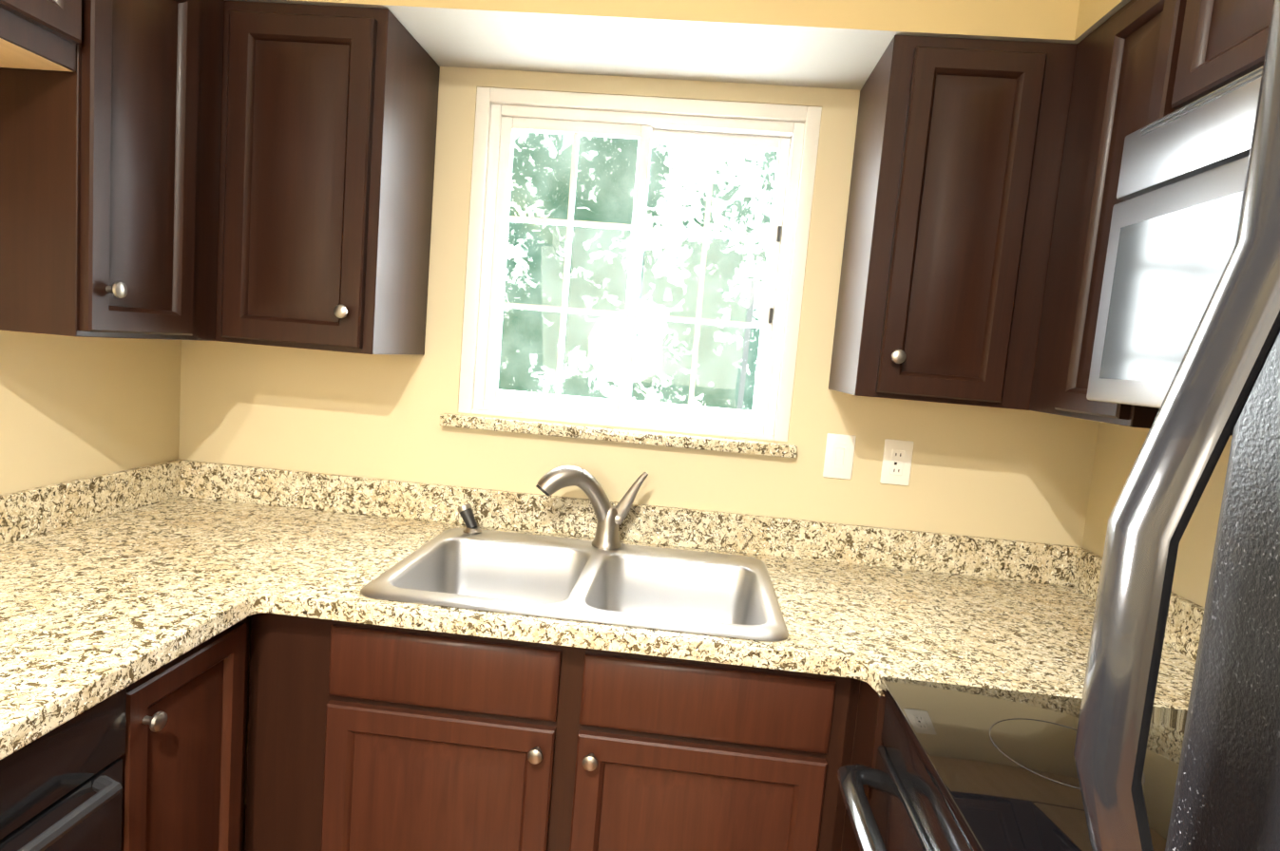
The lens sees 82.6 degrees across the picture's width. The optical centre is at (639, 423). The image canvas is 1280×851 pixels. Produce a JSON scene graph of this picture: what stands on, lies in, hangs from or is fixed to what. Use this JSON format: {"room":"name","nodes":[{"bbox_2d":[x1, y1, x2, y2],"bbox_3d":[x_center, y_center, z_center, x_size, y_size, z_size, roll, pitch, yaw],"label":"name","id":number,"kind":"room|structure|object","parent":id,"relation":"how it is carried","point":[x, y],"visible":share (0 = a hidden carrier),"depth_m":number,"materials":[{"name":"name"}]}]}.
{"room":"kitchen","nodes":[
{"label":"kitchen","id":0,"kind":"room"},
{"bbox_2d":[0,330,181,495],"bbox_3d":[-1.494,0.061,0.132,0.100,2.460,4.120,5,6,4],"label":"wall","id":1,"kind":"structure","parent":0,"point":[72,409],"depth_m":1.73,"materials":[{"name":"beige paint"}]},
{"bbox_2d":[0,0,81,72],"bbox_3d":[-1.131,-0.736,0.882,0.373,0.301,0.762,5,6,4],"label":"upper cabinet","id":2,"kind":"object","parent":1,"relation":"attached to","point":[41,34],"visible":0.92,"depth_m":1.20,"materials":[{"name":"brown wood"}]},
{"bbox_2d":[0,0,224,341],"bbox_3d":[-1.105,-0.560,1.476,0.373,0.759,0.385,5,6,4],"label":"upper cabinet","id":3,"kind":"object","parent":1,"relation":"attached to","point":[109,168],"visible":1,"depth_m":1.36,"materials":[{"name":"brown wood"}]},
{"bbox_2d":[242,804,246,850],"bbox_3d":[-0.315,1.446,0.167,2.683,0.100,4.120,5,6,4],"label":"floor","id":4,"kind":"structure","parent":0,"point":[244,828],"depth_m":2.06,"materials":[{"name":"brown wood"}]},
{"bbox_2d":[0,687,126,850],"bbox_3d":[-1.111,0.822,0.869,0.634,0.872,0.600,5,6,4],"label":"dishwasher","id":5,"kind":"object","parent":4,"relation":"on","point":[61,788],"visible":0.77,"depth_m":1.01,"materials":[{"name":"black metal"}]},
{"bbox_2d":[118,616,249,850],"bbox_3d":[-1.087,0.776,1.340,0.630,0.876,0.343,5,6,4],"label":"base cabinet","id":6,"kind":"object","parent":4,"relation":"on","point":[182,757],"visible":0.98,"depth_m":1.28,"materials":[{"name":"brown wood"}]},
{"bbox_2d":[0,509,262,760],"bbox_3d":[-1.107,0.341,0.525,0.660,0.140,1.710,5,6,4],"label":"countertop","id":7,"kind":"structure","parent":6,"relation":"on","point":[112,583],"depth_m":1.28,"materials":[{"name":"stone"}]},
{"bbox_2d":[244,612,886,850],"bbox_3d":[-0.186,0.817,1.677,1.216,0.876,0.707,5,6,4],"label":"base cabinet","id":8,"kind":"object","parent":4,"relation":"on","point":[365,737],"visible":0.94,"depth_m":1.42,"materials":[{"name":"brown wood"}]},
{"bbox_2d":[0,459,1203,678],"bbox_3d":[-0.111,0.314,1.654,2.479,0.140,0.688,5,6,4],"label":"countertop","id":9,"kind":"structure","parent":8,"relation":"on","point":[326,537],"depth_m":1.86,"materials":[{"name":"stone"}]},
{"bbox_2d":[457,465,648,550],"bbox_3d":[-0.235,0.203,1.860,0.496,0.209,0.136,5,6,4],"label":"faucet","id":10,"kind":"object","parent":9,"relation":"on","point":[610,518],"visible":1,"depth_m":1.85,"materials":[{"name":"silver metal"}]},
{"bbox_2d":[360,528,788,641],"bbox_3d":[-0.123,0.434,1.659,0.840,0.191,0.565,5,6,4],"label":"sink","id":11,"kind":"object","parent":9,"relation":"in","point":[693,592],"visible":0.46,"depth_m":1.81,"materials":[{"name":"silver metal"}]},
{"bbox_2d":[851,592,1201,710],"bbox_3d":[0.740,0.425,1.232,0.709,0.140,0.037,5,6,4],"label":"countertop","id":12,"kind":"structure","parent":8,"relation":"on","point":[904,638],"depth_m":1.41,"materials":[{"name":"stone"}]},
{"bbox_2d":[838,676,1187,850],"bbox_3d":[0.648,0.800,0.863,0.738,1.205,0.768,5,6,4],"label":"range","id":13,"kind":"object","parent":4,"relation":"on","point":[959,768],"visible":0.48,"depth_m":1.02,"materials":[{"name":"black"}]},
{"bbox_2d":[1073,0,1279,850],"bbox_3d":[0.570,0.605,0.030,0.815,1.740,0.760,5,6,4],"label":"refrigerator","id":14,"kind":"object","parent":4,"relation":"on","point":[1225,382],"visible":1,"depth_m":0.34,"materials":[{"name":"silver metal"}]},
{"bbox_2d":[178,66,1099,848],"bbox_3d":[-0.057,-0.005,2.029,2.483,2.460,0.120,5,6,4],"label":"wall","id":15,"kind":"structure","parent":0,"point":[1002,473],"depth_m":1.95,"materials":[{"name":"beige paint"}]},
{"bbox_2d":[215,0,439,355],"bbox_3d":[-0.918,-0.576,1.793,0.698,0.759,0.373,5,6,4],"label":"upper cabinet","id":16,"kind":"object","parent":15,"relation":"attached to","point":[328,128],"visible":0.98,"depth_m":1.64,"materials":[{"name":"brown wood"}]},
{"bbox_2d":[439,413,797,458],"bbox_3d":[-0.061,0.028,2.004,0.958,0.032,0.136,5,6,4],"label":"window sill","id":17,"kind":"structure","parent":15,"relation":"attached to","point":[734,446],"depth_m":1.94,"materials":[{"name":"stone"}]},
{"bbox_2d":[458,86,821,441],"bbox_3d":[-0.014,-0.423,1.988,0.900,0.865,0.115,5,6,4],"label":"window unit","id":18,"kind":"structure","parent":15,"relation":"in","point":[784,140],"depth_m":1.96,"materials":[{"name":"white plastic"}]},
{"bbox_2d":[822,433,856,479],"bbox_3d":[0.527,0.089,1.925,0.074,0.118,0.010,5,6,4],"label":"switch plate","id":19,"kind":"object","parent":15,"relation":"attached to","point":[839,454],"visible":1,"depth_m":1.92,"materials":[{"name":"white plastic"}]},
{"bbox_2d":[879,439,914,485],"bbox_3d":[0.676,0.104,1.916,0.074,0.118,0.008,5,6,4],"label":"outlet","id":20,"kind":"object","parent":15,"relation":"attached to","point":[897,459],"visible":1,"depth_m":1.91,"materials":[{"name":"white plastic"}]},
{"bbox_2d":[828,35,1077,410],"bbox_3d":[0.855,-0.417,1.671,0.691,0.759,0.373,5,6,4],"label":"upper cabinet","id":21,"kind":"object","parent":15,"relation":"attached to","point":[958,151],"visible":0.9,"depth_m":1.54,"materials":[{"name":"brown wood"}]},
{"bbox_2d":[1081,421,1232,608],"bbox_3d":[1.073,0.291,-0.045,0.100,2.460,4.120,5,6,4],"label":"wall","id":22,"kind":"structure","parent":0,"point":[1117,448],"depth_m":1.69,"materials":[{"name":"beige paint"}]},
{"bbox_2d":[1029,0,1233,436],"bbox_3d":[0.988,-0.374,1.337,0.373,0.759,0.373,5,6,4],"label":"upper cabinet","id":23,"kind":"object","parent":22,"relation":"attached to","point":[1125,69],"visible":0.19,"depth_m":1.35,"materials":[{"name":"brown wood"}]},
{"bbox_2d":[1171,0,1273,108],"bbox_3d":[0.963,-0.549,0.744,0.373,0.301,0.774,5,6,4],"label":"upper cabinet","id":24,"kind":"object","parent":22,"relation":"attached to","point":[1223,43],"visible":0.59,"depth_m":1.05,"materials":[{"name":"brown wood"}]},
{"bbox_2d":[1086,66,1262,408],"bbox_3d":[0.896,-0.194,0.775,0.446,0.418,0.758,5,6,4],"label":"microwave","id":25,"kind":"object","parent":24,"relation":"attached to","point":[1175,215],"visible":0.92,"depth_m":1.00,"materials":[{"name":"silver metal"}]},
{"label":"outside","id":26,"kind":"structure","parent":0,"visible":0},
{"bbox_2d":[497,131,777,411],"bbox_3d":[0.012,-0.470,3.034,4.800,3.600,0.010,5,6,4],"label":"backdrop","id":27,"kind":"structure","parent":26,"point":[622,237],"depth_m":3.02,"materials":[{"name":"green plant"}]},
{"bbox_2d":[736,280,756,409],"bbox_3d":[0.362,0.341,3.025,0.062,1.850,0.019,5,6,4],"label":"trunk","id":28,"kind":"object","parent":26,"point":[745,350],"depth_m":2.94,"materials":[{"name":"plant"}]},
{"bbox_3d":[-0.105,-1.094,-0.080,2.683,0.100,4.120,5,6,4],"label":"ceiling","id":29,"kind":"structure","parent":0,"visible":0},
{"bbox_2d":[229,0,1130,90],"bbox_3d":[-0.124,-0.879,-0.070,2.483,0.330,3.900,5,6,4],"label":"soffit ceiling","id":30,"kind":"structure","parent":29,"relation":"attached to","point":[835,44],"depth_m":1.60,"materials":[{"name":"white paint"}]}
]}

